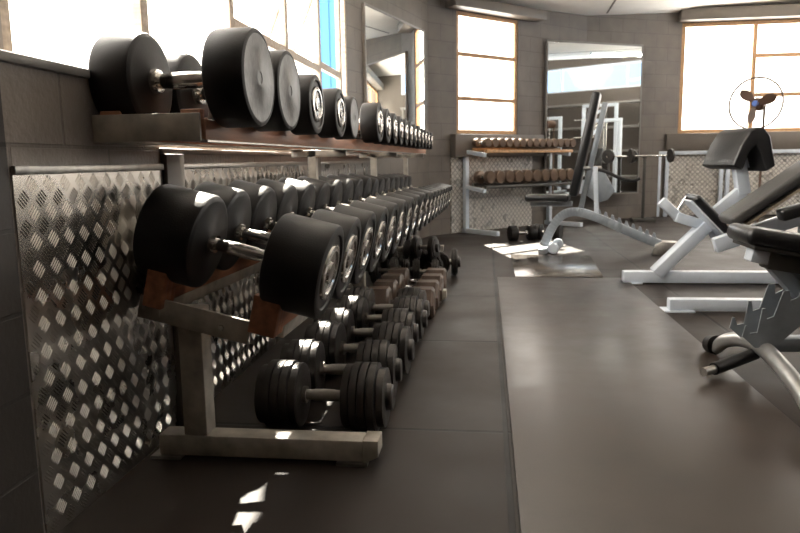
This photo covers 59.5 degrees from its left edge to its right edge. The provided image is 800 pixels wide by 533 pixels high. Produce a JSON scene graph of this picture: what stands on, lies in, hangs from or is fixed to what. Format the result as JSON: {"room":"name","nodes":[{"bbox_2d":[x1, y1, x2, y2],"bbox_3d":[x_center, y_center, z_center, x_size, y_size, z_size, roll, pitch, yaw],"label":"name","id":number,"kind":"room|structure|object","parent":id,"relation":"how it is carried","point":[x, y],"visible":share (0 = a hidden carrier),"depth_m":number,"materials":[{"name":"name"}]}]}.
{"room":"gym","nodes":[
{"label":"gym","id":0,"kind":"room"},
{"bbox_2d":[0,14,369,532],"bbox_3d":[-1.093,-1.187,2.271,0.510,3.600,9.750,0,9,7],"label":"wall","id":1,"kind":"structure","parent":0,"point":[47,115],"depth_m":1.70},
{"bbox_2d":[0,49,89,78],"bbox_3d":[-1.201,-0.442,1.359,0.522,0.025,2.110,0,9,7],"label":"trim","id":2,"kind":"structure","parent":1,"relation":"attached to","point":[5,56],"depth_m":1.75,"materials":[{"name":"paint"}]},
{"bbox_2d":[10,164,178,532],"bbox_3d":[-0.855,0.175,2.092,0.014,0.950,0.774,0,9,7],"label":"wall panel","id":3,"kind":"object","parent":1,"relation":"attached to","point":[103,375],"visible":0.88,"depth_m":1.95,"materials":[{"name":"metal"}]},
{"bbox_2d":[0,0,349,153],"bbox_3d":[-0.801,-1.681,4.101,0.040,2.020,4.800,0,9,7],"label":"window","id":4,"kind":"structure","parent":1,"relation":"in","point":[139,7],"depth_m":4.51,"materials":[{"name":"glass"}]},
{"bbox_2d":[264,0,312,51],"bbox_3d":[-0.841,-2.252,5.771,0.404,0.904,0.765,0,9,7],"label":"window","id":5,"kind":"structure","parent":4,"relation":"attached to","point":[275,12],"depth_m":6.11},
{"bbox_2d":[161,154,192,425],"bbox_3d":[-0.795,0.090,2.543,0.022,0.985,0.140,0,9,7],"label":"trim","id":6,"kind":"structure","parent":1,"relation":"attached to","point":[173,173],"depth_m":2.50,"materials":[{"name":"grey paint"}]},
{"bbox_2d":[193,271,259,319],"bbox_3d":[-0.738,0.177,3.047,0.012,0.210,0.784,0,9,7],"label":"plate","id":7,"kind":"object","parent":1,"relation":"attached to","point":[235,299],"depth_m":3.12,"materials":[{"name":"metal"}]},
{"bbox_2d":[210,333,280,396],"bbox_3d":[-0.708,0.334,3.291,0.012,0.258,0.938,0,9,7],"label":"plate","id":8,"kind":"object","parent":1,"relation":"attached to","point":[232,361],"depth_m":3.08,"materials":[{"name":"metal"}]},
{"bbox_2d":[184,162,307,189],"bbox_3d":[-0.686,-0.462,3.452,0.012,0.102,1.801,0,9,7],"label":"plate","id":9,"kind":"object","parent":1,"relation":"attached to","point":[195,173],"depth_m":3.16,"materials":[{"name":"metal"}]},
{"bbox_2d":[159,148,358,156],"bbox_3d":[-0.780,-0.756,4.775,0.522,0.020,4.790,0,9,7],"label":"trim","id":10,"kind":"structure","parent":1,"relation":"attached to","point":[162,150],"depth_m":2.91,"materials":[{"name":"paint"}]},
{"bbox_2d":[321,161,370,176],"bbox_3d":[-0.385,-0.409,5.899,0.014,0.950,2.395,0,9,7],"label":"plate","id":11,"kind":"object","parent":1,"relation":"attached to","point":[335,168],"visible":0.2,"depth_m":5.53,"materials":[{"name":"metal"}]},
{"bbox_2d":[340,0,429,237],"bbox_3d":[-0.116,-2.079,7.564,0.080,3.750,2.258,3,9,22],"label":"wall","id":12,"kind":"structure","parent":0,"point":[414,12],"depth_m":7.48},
{"bbox_2d":[362,2,425,128],"bbox_3d":[-0.031,-1.981,7.642,0.043,1.406,1.676,3,9,22],"label":"wall mirror","id":13,"kind":"object","parent":12,"relation":"attached to","point":[394,73],"visible":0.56,"depth_m":7.52,"materials":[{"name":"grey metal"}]},
{"bbox_2d":[60,215,799,532],"bbox_3d":[5.299,0.305,4.184,12.900,0.120,14.800,0,9,7],"label":"floor","id":14,"kind":"structure","parent":0,"point":[444,463],"depth_m":2.40,"materials":[{"name":"rubber"}]},
{"bbox_2d":[92,109,446,466],"bbox_3d":[-0.069,-0.310,4.717,0.768,1.102,5.566,0,9,9],"label":"dumbbell rack","id":15,"kind":"object","parent":14,"relation":"on","point":[165,301],"visible":0.75,"depth_m":2.23,"materials":[{"name":"grey paint"}]},
{"bbox_2d":[88,27,274,127],"bbox_3d":[-0.629,-0.547,2.058,0.457,0.280,0.280,0,9,9],"label":"dumbbell","id":16,"kind":"object","parent":15,"relation":"on","point":[130,73],"visible":0.92,"depth_m":1.97,"materials":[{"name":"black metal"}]},
{"bbox_2d":[165,50,300,131],"bbox_3d":[-0.587,-0.581,2.343,0.457,0.260,0.260,0,9,9],"label":"dumbbell","id":17,"kind":"object","parent":15,"relation":"on","point":[285,114],"visible":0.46,"depth_m":2.28,"materials":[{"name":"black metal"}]},
{"bbox_2d":[133,184,343,318],"bbox_3d":[-0.497,-0.050,2.209,0.633,0.424,0.302,0,9,9],"label":"dumbbell","id":18,"kind":"object","parent":15,"relation":"on","point":[180,233],"visible":0.97,"depth_m":2.10,"materials":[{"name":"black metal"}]},
{"bbox_2d":[208,74,323,134],"bbox_3d":[-0.535,-0.615,2.683,0.460,0.224,0.224,0,9,9],"label":"dumbbell","id":19,"kind":"object","parent":15,"relation":"on","point":[311,117],"visible":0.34,"depth_m":2.60,"materials":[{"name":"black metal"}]},
{"bbox_2d":[194,182,360,298],"bbox_3d":[-0.457,-0.095,2.506,0.628,0.421,0.299,0,9,9],"label":"dumbbell","id":20,"kind":"object","parent":15,"relation":"on","point":[237,201],"visible":0.44,"depth_m":2.46,"materials":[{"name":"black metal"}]},
{"bbox_2d":[228,180,375,283],"bbox_3d":[-0.412,-0.140,2.803,0.628,0.418,0.297,0,9,9],"label":"dumbbell","id":21,"kind":"object","parent":15,"relation":"on","point":[263,199],"visible":0.46,"depth_m":2.74,"materials":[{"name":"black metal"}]},
{"bbox_2d":[255,178,387,271],"bbox_3d":[-0.368,-0.184,3.099,0.627,0.416,0.295,0,9,9],"label":"dumbbell","id":22,"kind":"object","parent":15,"relation":"on","point":[286,194],"visible":0.38,"depth_m":3.03,"materials":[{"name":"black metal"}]},
{"bbox_2d":[318,88,345,137],"bbox_3d":[-0.477,-0.667,3.065,0.460,0.210,0.210,0,9,9],"label":"dumbbell","id":23,"kind":"object","parent":15,"relation":"on","point":[334,124],"visible":0.34,"depth_m":2.97,"materials":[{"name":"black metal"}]},
{"bbox_2d":[278,177,397,261],"bbox_3d":[-0.323,-0.228,3.396,0.627,0.414,0.292,0,9,9],"label":"dumbbell","id":24,"kind":"object","parent":15,"relation":"on","point":[305,190],"visible":0.39,"depth_m":3.33,"materials":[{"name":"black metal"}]},
{"bbox_2d":[335,96,358,139],"bbox_3d":[-0.436,-0.704,3.340,0.453,0.200,0.200,0,9,9],"label":"dumbbell","id":25,"kind":"object","parent":15,"relation":"on","point":[352,114],"visible":0.24,"depth_m":3.26,"materials":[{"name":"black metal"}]},
{"bbox_2d":[297,176,406,253],"bbox_3d":[-0.279,-0.273,3.692,0.626,0.411,0.289,0,9,9],"label":"dumbbell","id":26,"kind":"object","parent":15,"relation":"on","point":[322,188],"visible":0.34,"depth_m":3.63,"materials":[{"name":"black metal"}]},
{"bbox_2d":[318,175,413,246],"bbox_3d":[-0.234,-0.317,3.989,0.626,0.409,0.288,0,9,9],"label":"dumbbell","id":27,"kind":"object","parent":15,"relation":"on","point":[336,188],"visible":0.32,"depth_m":3.92,"materials":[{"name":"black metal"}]},
{"bbox_2d":[359,102,383,142],"bbox_3d":[-0.334,-0.819,4.013,0.460,0.224,0.223,0,9,9],"label":"dumbbell","id":28,"kind":"object","parent":15,"relation":"on","point":[371,124],"visible":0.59,"depth_m":3.90,"materials":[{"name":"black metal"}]},
{"bbox_2d":[326,174,419,240],"bbox_3d":[-0.190,-0.362,4.285,0.625,0.407,0.285,0,9,9],"label":"dumbbell","id":29,"kind":"object","parent":15,"relation":"on","point":[348,186],"visible":0.34,"depth_m":4.22,"materials":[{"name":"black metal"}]},
{"bbox_2d":[358,109,390,143],"bbox_3d":[-0.291,-0.856,4.297,0.460,0.210,0.210,0,9,9],"label":"dumbbell","id":30,"kind":"object","parent":15,"relation":"on","point":[386,138],"visible":0.3,"depth_m":4.22,"materials":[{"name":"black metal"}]},
{"bbox_2d":[358,113,397,144],"bbox_3d":[-0.251,-0.892,4.562,0.460,0.200,0.200,0,9,9],"label":"dumbbell","id":31,"kind":"object","parent":15,"relation":"on","point":[394,125],"visible":0.25,"depth_m":4.49,"materials":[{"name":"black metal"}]},
{"bbox_2d":[358,116,403,145],"bbox_3d":[-0.211,-0.932,4.826,0.460,0.200,0.200,0,9,9],"label":"dumbbell","id":32,"kind":"object","parent":15,"relation":"on","point":[399,118],"visible":0.24,"depth_m":4.75,"materials":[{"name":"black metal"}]},
{"bbox_2d":[338,174,425,234],"bbox_3d":[-0.145,-0.406,4.582,0.624,0.404,0.282,0,9,9],"label":"dumbbell","id":33,"kind":"object","parent":15,"relation":"on","point":[358,182],"visible":0.32,"depth_m":4.52,"materials":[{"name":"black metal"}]},
{"bbox_2d":[356,119,408,145],"bbox_3d":[-0.173,-0.967,5.081,0.460,0.190,0.190,0,10,9],"label":"dumbbell","id":34,"kind":"object","parent":15,"relation":"on","point":[405,123],"visible":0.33,"depth_m":5.02,"materials":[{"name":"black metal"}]},
{"bbox_2d":[349,173,429,230],"bbox_3d":[-0.100,-0.451,4.878,0.624,0.402,0.280,0,9,9],"label":"dumbbell","id":35,"kind":"object","parent":15,"relation":"on","point":[367,183],"visible":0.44,"depth_m":4.82,"materials":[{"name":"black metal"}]},
{"bbox_2d":[362,175,433,226],"bbox_3d":[-0.057,-0.488,5.176,0.620,0.386,0.264,0,9,9],"label":"dumbbell","id":36,"kind":"object","parent":15,"relation":"on","point":[375,183],"visible":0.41,"depth_m":5.12,"materials":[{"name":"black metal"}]},
{"bbox_2d":[365,174,437,222],"bbox_3d":[-0.017,-0.528,5.445,0.619,0.382,0.260,0,9,9],"label":"dumbbell","id":37,"kind":"object","parent":15,"relation":"on","point":[381,180],"visible":0.29,"depth_m":5.39,"materials":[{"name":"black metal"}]},
{"bbox_2d":[399,121,412,146],"bbox_3d":[-0.134,-1.006,5.335,0.460,0.190,0.190,0,9,9],"label":"dumbbell","id":38,"kind":"object","parent":15,"relation":"on","point":[410,126],"visible":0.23,"depth_m":5.27,"materials":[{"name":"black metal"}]},
{"bbox_2d":[377,175,440,219],"bbox_3d":[0.023,-0.567,5.714,0.618,0.378,0.256,0,9,9],"label":"dumbbell","id":39,"kind":"object","parent":15,"relation":"on","point":[387,179],"visible":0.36,"depth_m":5.65,"materials":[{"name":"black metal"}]},
{"bbox_2d":[377,174,443,216],"bbox_3d":[0.063,-0.607,5.984,0.617,0.375,0.252,0,9,9],"label":"dumbbell","id":40,"kind":"object","parent":15,"relation":"on","point":[392,179],"visible":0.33,"depth_m":5.93,"materials":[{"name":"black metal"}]},
{"bbox_2d":[411,124,416,146],"bbox_3d":[-0.097,-1.038,5.581,0.460,0.180,0.180,0,9,9],"label":"dumbbell","id":41,"kind":"object","parent":15,"relation":"on","point":[414,144],"visible":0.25,"depth_m":5.50,"materials":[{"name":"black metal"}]},
{"bbox_2d":[383,174,445,214],"bbox_3d":[0.103,-0.646,6.253,0.616,0.371,0.248,0,9,9],"label":"dumbbell","id":42,"kind":"object","parent":15,"relation":"on","point":[397,179],"visible":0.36,"depth_m":6.20,"materials":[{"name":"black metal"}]},
{"bbox_2d":[408,126,420,147],"bbox_3d":[-0.060,-1.076,5.825,0.460,0.180,0.180,0,9,9],"label":"dumbbell","id":43,"kind":"object","parent":15,"relation":"on","point":[418,127],"visible":0.23,"depth_m":5.76,"materials":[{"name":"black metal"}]},
{"bbox_2d":[389,173,448,212],"bbox_3d":[0.144,-0.685,6.522,0.615,0.366,0.244,0,9,9],"label":"dumbbell","id":44,"kind":"object","parent":15,"relation":"on","point":[401,187],"visible":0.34,"depth_m":6.47,"materials":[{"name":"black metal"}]},
{"bbox_2d":[416,129,426,148],"bbox_3d":[0.013,-1.146,6.315,0.460,0.170,0.170,0,9,9],"label":"dumbbell","id":45,"kind":"object","parent":15,"relation":"on","point":[425,130],"visible":0.2,"depth_m":6.25,"materials":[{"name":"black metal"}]},
{"bbox_2d":[419,128,423,147],"bbox_3d":[-0.023,-1.109,6.070,0.460,0.170,0.170,0,9,9],"label":"dumbbell","id":46,"kind":"object","parent":15,"relation":"on","point":[421,129],"visible":0.23,"depth_m":6.00,"materials":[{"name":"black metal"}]},
{"bbox_2d":[393,173,450,209],"bbox_3d":[0.184,-0.725,6.792,0.614,0.363,0.240,0,9,9],"label":"dumbbell","id":47,"kind":"object","parent":15,"relation":"on","point":[405,177],"visible":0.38,"depth_m":6.74,"materials":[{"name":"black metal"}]},
{"bbox_2d":[397,173,452,207],"bbox_3d":[0.224,-0.764,7.061,0.614,0.359,0.236,0,9,9],"label":"dumbbell","id":48,"kind":"object","parent":15,"relation":"on","point":[408,176],"visible":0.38,"depth_m":7.01,"materials":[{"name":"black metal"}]},
{"bbox_2d":[254,359,394,431],"bbox_3d":[-0.270,0.461,2.509,0.500,0.244,0.244,0,9,8],"label":"dumbbell","id":49,"kind":"object","parent":14,"relation":"on","point":[283,393],"visible":0.99,"depth_m":2.42,"materials":[{"name":"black metal"}]},
{"bbox_2d":[279,339,402,395],"bbox_3d":[-0.242,0.414,2.825,0.500,0.240,0.240,0,9,5],"label":"dumbbell","id":50,"kind":"object","parent":14,"relation":"on","point":[311,352],"visible":0.52,"depth_m":2.76,"materials":[{"name":"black metal"}]},
{"bbox_2d":[304,320,414,374],"bbox_3d":[-0.185,0.366,3.126,0.500,0.244,0.244,1,9,9],"label":"dumbbell","id":51,"kind":"object","parent":14,"relation":"on","point":[332,334],"visible":0.54,"depth_m":3.05,"materials":[{"name":"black metal"}]},
{"bbox_2d":[319,308,418,354],"bbox_3d":[-0.160,0.323,3.422,0.500,0.240,0.240,0,9,6],"label":"dumbbell","id":52,"kind":"object","parent":14,"relation":"on","point":[341,315],"visible":0.41,"depth_m":3.36,"materials":[{"name":"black metal"}]},
{"bbox_2d":[335,295,427,340],"bbox_3d":[-0.104,0.276,3.714,0.500,0.251,0.251,0,10,7],"label":"dumbbell","id":53,"kind":"object","parent":14,"relation":"on","point":[358,304],"visible":0.54,"depth_m":3.64,"materials":[{"name":"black metal"}]},
{"bbox_2d":[368,257,400,283],"bbox_3d":[-0.117,0.032,5.441,0.250,0.209,0.210,0,9,7],"label":"dumbbell","id":54,"kind":"object","parent":14,"relation":"on","point":[375,274],"visible":0.5,"depth_m":5.38,"materials":[{"name":"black metal"}]},
{"bbox_2d":[344,286,429,326],"bbox_3d":[-0.082,0.235,3.990,0.500,0.240,0.240,0,9,9],"label":"dumbbell","id":55,"kind":"object","parent":14,"relation":"on","point":[366,292],"visible":0.39,"depth_m":3.94,"materials":[{"name":"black metal"}]},
{"bbox_2d":[380,255,409,274],"bbox_3d":[-0.044,-0.003,5.712,0.250,0.194,0.194,1,9,13],"label":"dumbbell","id":56,"kind":"object","parent":14,"relation":"on","point":[404,263],"visible":0.3,"depth_m":5.64,"materials":[{"name":"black metal"}]},
{"bbox_2d":[386,240,409,259],"bbox_3d":[-0.023,-0.144,5.546,0.240,0.179,0.180,-2,9,-4],"label":"dumbbell","id":57,"kind":"object","parent":56,"relation":"on","point":[405,249],"visible":0.38,"depth_m":5.48,"materials":[{"name":"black metal"}]},
{"bbox_2d":[368,286,435,318],"bbox_3d":[0.002,0.219,4.283,0.420,0.182,0.210,0,9,8],"label":"dumbbell","id":58,"kind":"object","parent":14,"relation":"on","point":[383,294],"visible":0.29,"depth_m":4.22,"materials":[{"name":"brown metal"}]},
{"bbox_2d":[373,279,439,310],"bbox_3d":[0.042,0.182,4.527,0.420,0.182,0.210,0,9,8],"label":"dumbbell","id":59,"kind":"object","parent":14,"relation":"on","point":[393,283],"visible":0.25,"depth_m":4.47,"materials":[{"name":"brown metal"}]},
{"bbox_2d":[380,273,443,300],"bbox_3d":[0.082,0.144,4.772,0.420,0.182,0.210,0,9,8],"label":"dumbbell","id":60,"kind":"object","parent":14,"relation":"on","point":[399,277],"visible":0.28,"depth_m":4.72,"materials":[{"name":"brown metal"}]},
{"bbox_2d":[387,268,446,287],"bbox_3d":[0.122,0.106,5.016,0.420,0.182,0.210,0,9,8],"label":"dumbbell","id":61,"kind":"object","parent":14,"relation":"on","point":[405,271],"visible":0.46,"depth_m":4.96,"materials":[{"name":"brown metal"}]},
{"bbox_2d":[408,250,426,266],"bbox_3d":[0.138,-0.055,6.039,0.250,0.193,0.194,-9,12,-44],"label":"dumbbell","id":62,"kind":"object","parent":14,"relation":"on","point":[424,252],"visible":0.08,"depth_m":5.94,"materials":[{"name":"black metal"}]},
{"bbox_2d":[409,258,441,284],"bbox_3d":[0.198,0.039,5.383,0.250,0.202,0.201,-1,9,2],"label":"dumbbell","id":63,"kind":"object","parent":14,"relation":"on","point":[415,271],"visible":0.58,"depth_m":5.31,"materials":[{"name":"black metal"}]},
{"bbox_2d":[419,251,449,274],"bbox_3d":[0.276,-0.013,5.692,0.210,0.210,0.250,3,10,25],"label":"dumbbell","id":64,"kind":"object","parent":14,"relation":"on","point":[425,261],"visible":0.41,"depth_m":5.62,"materials":[{"name":"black metal"}]},
{"bbox_2d":[410,236,439,258],"bbox_3d":[0.196,-0.150,5.528,0.240,0.180,0.180,2,9,21],"label":"dumbbell","id":65,"kind":"object","parent":64,"relation":"on","point":[416,246],"visible":0.99,"depth_m":5.48,"materials":[{"name":"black metal"}]},
{"bbox_2d":[438,248,459,275],"bbox_3d":[0.378,-0.037,5.777,0.240,0.230,0.230,0,9,4],"label":"dumbbell","id":66,"kind":"object","parent":14,"relation":"on","point":[455,260],"visible":0.46,"depth_m":5.69,"materials":[{"name":"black metal"}]},
{"bbox_2d":[461,148,582,235],"bbox_3d":[1.677,-1.042,9.397,1.750,1.095,0.650,-8,11,-37],"label":"dumbbell rack","id":67,"kind":"object","parent":14,"relation":"on","point":[567,152],"visible":0.95,"depth_m":9.12,"materials":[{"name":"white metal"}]},
{"bbox_2d":[472,138,491,147],"bbox_3d":[1.036,-1.566,8.863,0.116,0.116,0.250,-8,11,-37],"label":"dumbbell","id":68,"kind":"object","parent":67,"relation":"on","point":[486,142],"visible":1,"depth_m":8.85,"materials":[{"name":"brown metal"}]},
{"bbox_2d":[473,171,495,183],"bbox_3d":[1.082,-1.141,8.958,0.166,0.166,0.250,-8,11,-37],"label":"dumbbell","id":69,"kind":"object","parent":67,"relation":"on","point":[489,177],"visible":1,"depth_m":8.90,"materials":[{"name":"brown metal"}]},
{"bbox_2d":[480,138,498,147],"bbox_3d":[1.137,-1.579,8.941,0.116,0.116,0.250,-8,11,-37],"label":"dumbbell","id":70,"kind":"object","parent":67,"relation":"on","point":[495,142],"visible":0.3,"depth_m":8.85,"materials":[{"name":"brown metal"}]},
{"bbox_2d":[485,170,504,183],"bbox_3d":[1.220,-1.159,9.065,0.166,0.166,0.250,-8,11,-37],"label":"dumbbell","id":71,"kind":"object","parent":67,"relation":"on","point":[500,175],"visible":0.38,"depth_m":8.96,"materials":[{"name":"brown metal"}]},
{"bbox_2d":[489,138,505,147],"bbox_3d":[1.238,-1.593,9.018,0.116,0.116,0.250,-8,11,-37],"label":"dumbbell","id":72,"kind":"object","parent":67,"relation":"on","point":[502,142],"visible":0.36,"depth_m":8.92,"materials":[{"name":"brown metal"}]},
{"bbox_2d":[494,170,514,182],"bbox_3d":[1.358,-1.178,9.171,0.166,0.166,0.250,-8,11,-37],"label":"dumbbell","id":73,"kind":"object","parent":67,"relation":"on","point":[509,174],"visible":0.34,"depth_m":9.07,"materials":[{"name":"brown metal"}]},
{"bbox_2d":[496,138,512,147],"bbox_3d":[1.338,-1.606,9.096,0.116,0.116,0.250,-8,11,-37],"label":"dumbbell","id":74,"kind":"object","parent":67,"relation":"on","point":[509,142],"visible":0.41,"depth_m":9.00,"materials":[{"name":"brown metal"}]},
{"bbox_2d":[502,138,519,147],"bbox_3d":[1.439,-1.619,9.174,0.116,0.116,0.250,-8,11,-37],"label":"dumbbell","id":75,"kind":"object","parent":67,"relation":"on","point":[516,142],"visible":0.31,"depth_m":9.08,"materials":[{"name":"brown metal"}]},
{"bbox_2d":[504,170,523,182],"bbox_3d":[1.496,-1.196,9.277,0.166,0.166,0.250,-8,11,-37],"label":"dumbbell","id":76,"kind":"object","parent":67,"relation":"on","point":[519,176],"visible":0.41,"depth_m":9.18,"materials":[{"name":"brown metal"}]},
{"bbox_2d":[509,138,525,147],"bbox_3d":[1.540,-1.633,9.252,0.116,0.116,0.250,-8,11,-37],"label":"dumbbell","id":77,"kind":"object","parent":67,"relation":"on","point":[522,140],"visible":0.33,"depth_m":9.15,"materials":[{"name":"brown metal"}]},
{"bbox_2d":[513,170,532,181],"bbox_3d":[1.633,-1.214,9.384,0.166,0.166,0.250,-8,11,-37],"label":"dumbbell","id":78,"kind":"object","parent":67,"relation":"on","point":[528,175],"visible":0.43,"depth_m":9.28,"materials":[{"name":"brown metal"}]},
{"bbox_2d":[516,138,532,147],"bbox_3d":[1.641,-1.646,9.329,0.116,0.116,0.250,-8,11,-37],"label":"dumbbell","id":79,"kind":"object","parent":67,"relation":"on","point":[529,142],"visible":0.33,"depth_m":9.23,"materials":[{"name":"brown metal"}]},
{"bbox_2d":[522,169,541,181],"bbox_3d":[1.771,-1.232,9.490,0.166,0.166,0.250,-8,11,-37],"label":"dumbbell","id":80,"kind":"object","parent":67,"relation":"on","point":[537,175],"visible":0.43,"depth_m":9.39,"materials":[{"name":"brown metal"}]},
{"bbox_2d":[531,169,549,180],"bbox_3d":[1.909,-1.251,9.596,0.166,0.166,0.250,-8,11,-37],"label":"dumbbell","id":81,"kind":"object","parent":67,"relation":"on","point":[545,173],"visible":0.42,"depth_m":9.49,"materials":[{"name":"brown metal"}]},
{"bbox_2d":[540,169,557,180],"bbox_3d":[2.047,-1.269,9.703,0.166,0.166,0.250,-8,11,-37],"label":"dumbbell","id":82,"kind":"object","parent":67,"relation":"on","point":[553,172],"visible":0.33,"depth_m":9.60,"materials":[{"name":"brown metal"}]},
{"bbox_2d":[548,169,566,180],"bbox_3d":[2.184,-1.287,9.809,0.166,0.166,0.250,-8,11,-37],"label":"dumbbell","id":83,"kind":"object","parent":67,"relation":"on","point":[562,173],"visible":0.41,"depth_m":9.71,"materials":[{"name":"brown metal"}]},
{"bbox_2d":[556,168,573,179],"bbox_3d":[2.322,-1.306,9.915,0.166,0.166,0.250,-8,11,-37],"label":"dumbbell","id":84,"kind":"object","parent":67,"relation":"on","point":[569,171],"visible":0.31,"depth_m":9.81,"materials":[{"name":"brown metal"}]},
{"bbox_2d":[507,225,537,240],"bbox_3d":[1.428,-0.391,8.172,0.320,0.180,0.180,-2,9,-10],"label":"dumbbell","id":85,"kind":"object","parent":14,"relation":"on","point":[531,232],"visible":1,"depth_m":8.12,"materials":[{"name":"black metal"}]},
{"bbox_2d":[535,224,562,239],"bbox_3d":[1.738,-0.405,8.234,0.320,0.180,0.180,4,10,30],"label":"dumbbell","id":86,"kind":"object","parent":14,"relation":"on","point":[558,233],"visible":0.48,"depth_m":8.20,"materials":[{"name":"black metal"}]},
{"bbox_2d":[510,254,602,277],"bbox_3d":[1.391,-0.014,6.257,0.765,0.010,1.340,0,9,7],"label":"mat","id":87,"kind":"object","parent":14,"relation":"on","point":[581,266],"visible":0.86,"depth_m":6.14,"materials":[{"name":"grey rubber"}]},
{"bbox_2d":[525,91,676,255],"bbox_3d":[2.003,-0.922,6.941,1.479,1.582,0.560,2,9,19],"label":"bench","id":88,"kind":"object","parent":14,"relation":"on","point":[597,186],"visible":1,"depth_m":6.94,"materials":[{"name":"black metal"}]},
{"bbox_2d":[629,157,655,221],"bbox_3d":[3.587,-1.136,10.309,0.320,0.948,0.280,0,9,7],"label":"stand","id":89,"kind":"object","parent":14,"relation":"on","point":[642,218],"visible":1,"depth_m":10.29,"materials":[{"name":"grey metal"}]},
{"bbox_2d":[627,149,674,162],"bbox_3d":[3.657,-1.613,10.207,0.675,0.210,0.210,-2,9,-5],"label":"barbell","id":90,"kind":"object","parent":89,"relation":"on","point":[631,155],"visible":1,"depth_m":10.19,"materials":[{"name":"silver metal"}]},
{"bbox_2d":[497,277,799,532],"bbox_3d":[0.973,0.468,3.111,0.995,0.012,5.000,0,9,7],"label":"mat","id":91,"kind":"object","parent":14,"relation":"on","point":[617,427],"visible":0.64,"depth_m":2.47,"materials":[{"name":"grey rubber"}]},
{"bbox_2d":[621,127,777,284],"bbox_3d":[2.301,-0.429,5.128,1.285,1.141,0.450,0,9,7],"label":"bench","id":92,"kind":"object","parent":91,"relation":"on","point":[743,150],"visible":0.89,"depth_m":5.15,"materials":[{"name":"white metal"}]},
{"bbox_2d":[656,149,799,216],"bbox_3d":[7.206,-1.298,10.730,6.320,1.030,0.080,0,9,7],"label":"framed panel","id":93,"kind":"object","parent":14,"relation":"on","point":[686,174],"visible":0.38,"depth_m":11.02,"materials":[{"name":"silver metal"}]},
{"bbox_2d":[660,160,799,312],"bbox_3d":[2.255,-0.326,4.164,1.289,1.227,0.355,0,9,7],"label":"bench","id":94,"kind":"object","parent":14,"relation":"on","point":[786,184],"visible":0.76,"depth_m":4.23,"materials":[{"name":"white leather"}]},
{"bbox_2d":[700,223,799,407],"bbox_3d":[1.877,0.183,2.773,1.252,0.639,1.113,0,9,7],"label":"bench","id":95,"kind":"object","parent":14,"relation":"on","point":[765,331],"visible":1,"depth_m":3.02,"materials":[{"name":"grey metal"}]},
{"bbox_2d":[728,76,783,222],"bbox_3d":[4.263,-1.321,8.411,0.596,1.860,0.526,0,9,7],"label":"pedestal fan","id":96,"kind":"object","parent":14,"relation":"on","point":[759,104],"visible":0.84,"depth_m":8.28,"materials":[{"name":"brown metal"}]},
{"bbox_2d":[427,0,587,235],"bbox_3d":[1.539,-2.134,9.591,3.083,3.200,0.080,-8,11,-37],"label":"wall","id":97,"kind":"structure","parent":0,"point":[532,37],"depth_m":9.41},
{"bbox_2d":[456,11,517,133],"bbox_3d":[1.140,-2.510,9.211,1.130,1.510,0.040,-8,11,-37],"label":"window","id":98,"kind":"structure","parent":97,"relation":"in","point":[513,101],"depth_m":9.23,"materials":[{"name":"brown wood"}]},
{"bbox_2d":[450,156,531,232],"bbox_3d":[1.262,-0.991,9.470,1.540,0.975,0.015,-8,11,-37],"label":"wall panel","id":99,"kind":"object","parent":97,"relation":"attached to","point":[502,207],"visible":0.79,"depth_m":9.44,"materials":[{"name":"silver metal"}]},
{"bbox_2d":[445,0,546,21],"bbox_3d":[1.270,-3.320,9.034,1.670,0.120,0.200,-8,11,-37],"label":"trim","id":100,"kind":"structure","parent":97,"relation":"attached to","point":[488,7],"depth_m":8.94,"materials":[{"name":"grey paint"}]},
{"bbox_2d":[450,134,543,156],"bbox_3d":[1.337,-1.622,9.387,1.690,0.285,0.101,-8,11,-37],"label":"trim","id":101,"kind":"structure","parent":97,"relation":"attached to","point":[460,143],"depth_m":9.02,"materials":[{"name":"grey paint"}]},
{"bbox_2d":[543,40,643,195],"bbox_3d":[2.823,-2.134,10.190,1.649,2.176,0.043,-4,9,-21],"label":"wall mirror","id":102,"kind":"object","parent":97,"relation":"attached to","point":[574,70],"visible":0.71,"depth_m":10.13,"materials":[{"name":"grey mirror"}]},
{"bbox_2d":[583,13,681,219],"bbox_3d":[3.566,-2.447,10.779,1.691,3.400,0.080,-4,9,-18],"label":"wall","id":103,"kind":"structure","parent":0,"point":[660,34],"depth_m":10.83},
{"bbox_2d":[490,0,799,15],"bbox_3d":[5.337,-3.289,3.505,12.380,1.397,14.360,0,9,7],"label":"ceiling","id":104,"kind":"structure","parent":0,"point":[581,7],"depth_m":10.09,"materials":[{"name":"white paint"}]},
{"bbox_2d":[678,3,799,215],"bbox_3d":[8.448,-2.982,10.466,8.200,4.400,0.080,0,9,7],"label":"wall","id":105,"kind":"structure","parent":0,"point":[796,3],"depth_m":10.71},
{"bbox_2d":[665,131,799,150],"bbox_3d":[8.202,-1.942,10.539,8.100,0.270,0.150,0,9,7],"label":"trim","id":106,"kind":"structure","parent":105,"relation":"attached to","point":[779,139],"depth_m":10.89,"materials":[{"name":"grey paint"}]},
{"bbox_2d":[678,19,799,132],"bbox_3d":[8.349,-2.922,10.477,8.000,1.680,0.040,0,9,7],"label":"window","id":107,"kind":"structure","parent":105,"relation":"in","point":[755,23],"depth_m":10.80,"materials":[{"name":"brown wood"}]},
{"bbox_2d":[678,4,799,21],"bbox_3d":[8.234,-3.827,10.220,7.970,0.170,0.200,0,9,7],"label":"trim","id":108,"kind":"structure","parent":105,"relation":"attached to","point":[781,11],"depth_m":10.52,"materials":[{"name":"grey paint"}]},
{"label":"outside","id":109,"kind":"structure","parent":0,"visible":0},
{"bbox_2d":[319,0,336,87],"bbox_3d":[-1.879,-6.974,28.209,1.750,8.300,5.400,0,9,7],"label":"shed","id":110,"kind":"object","parent":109,"point":[327,7],"visible":0.02,"depth_m":25.55,"materials":[{"name":"blue"}]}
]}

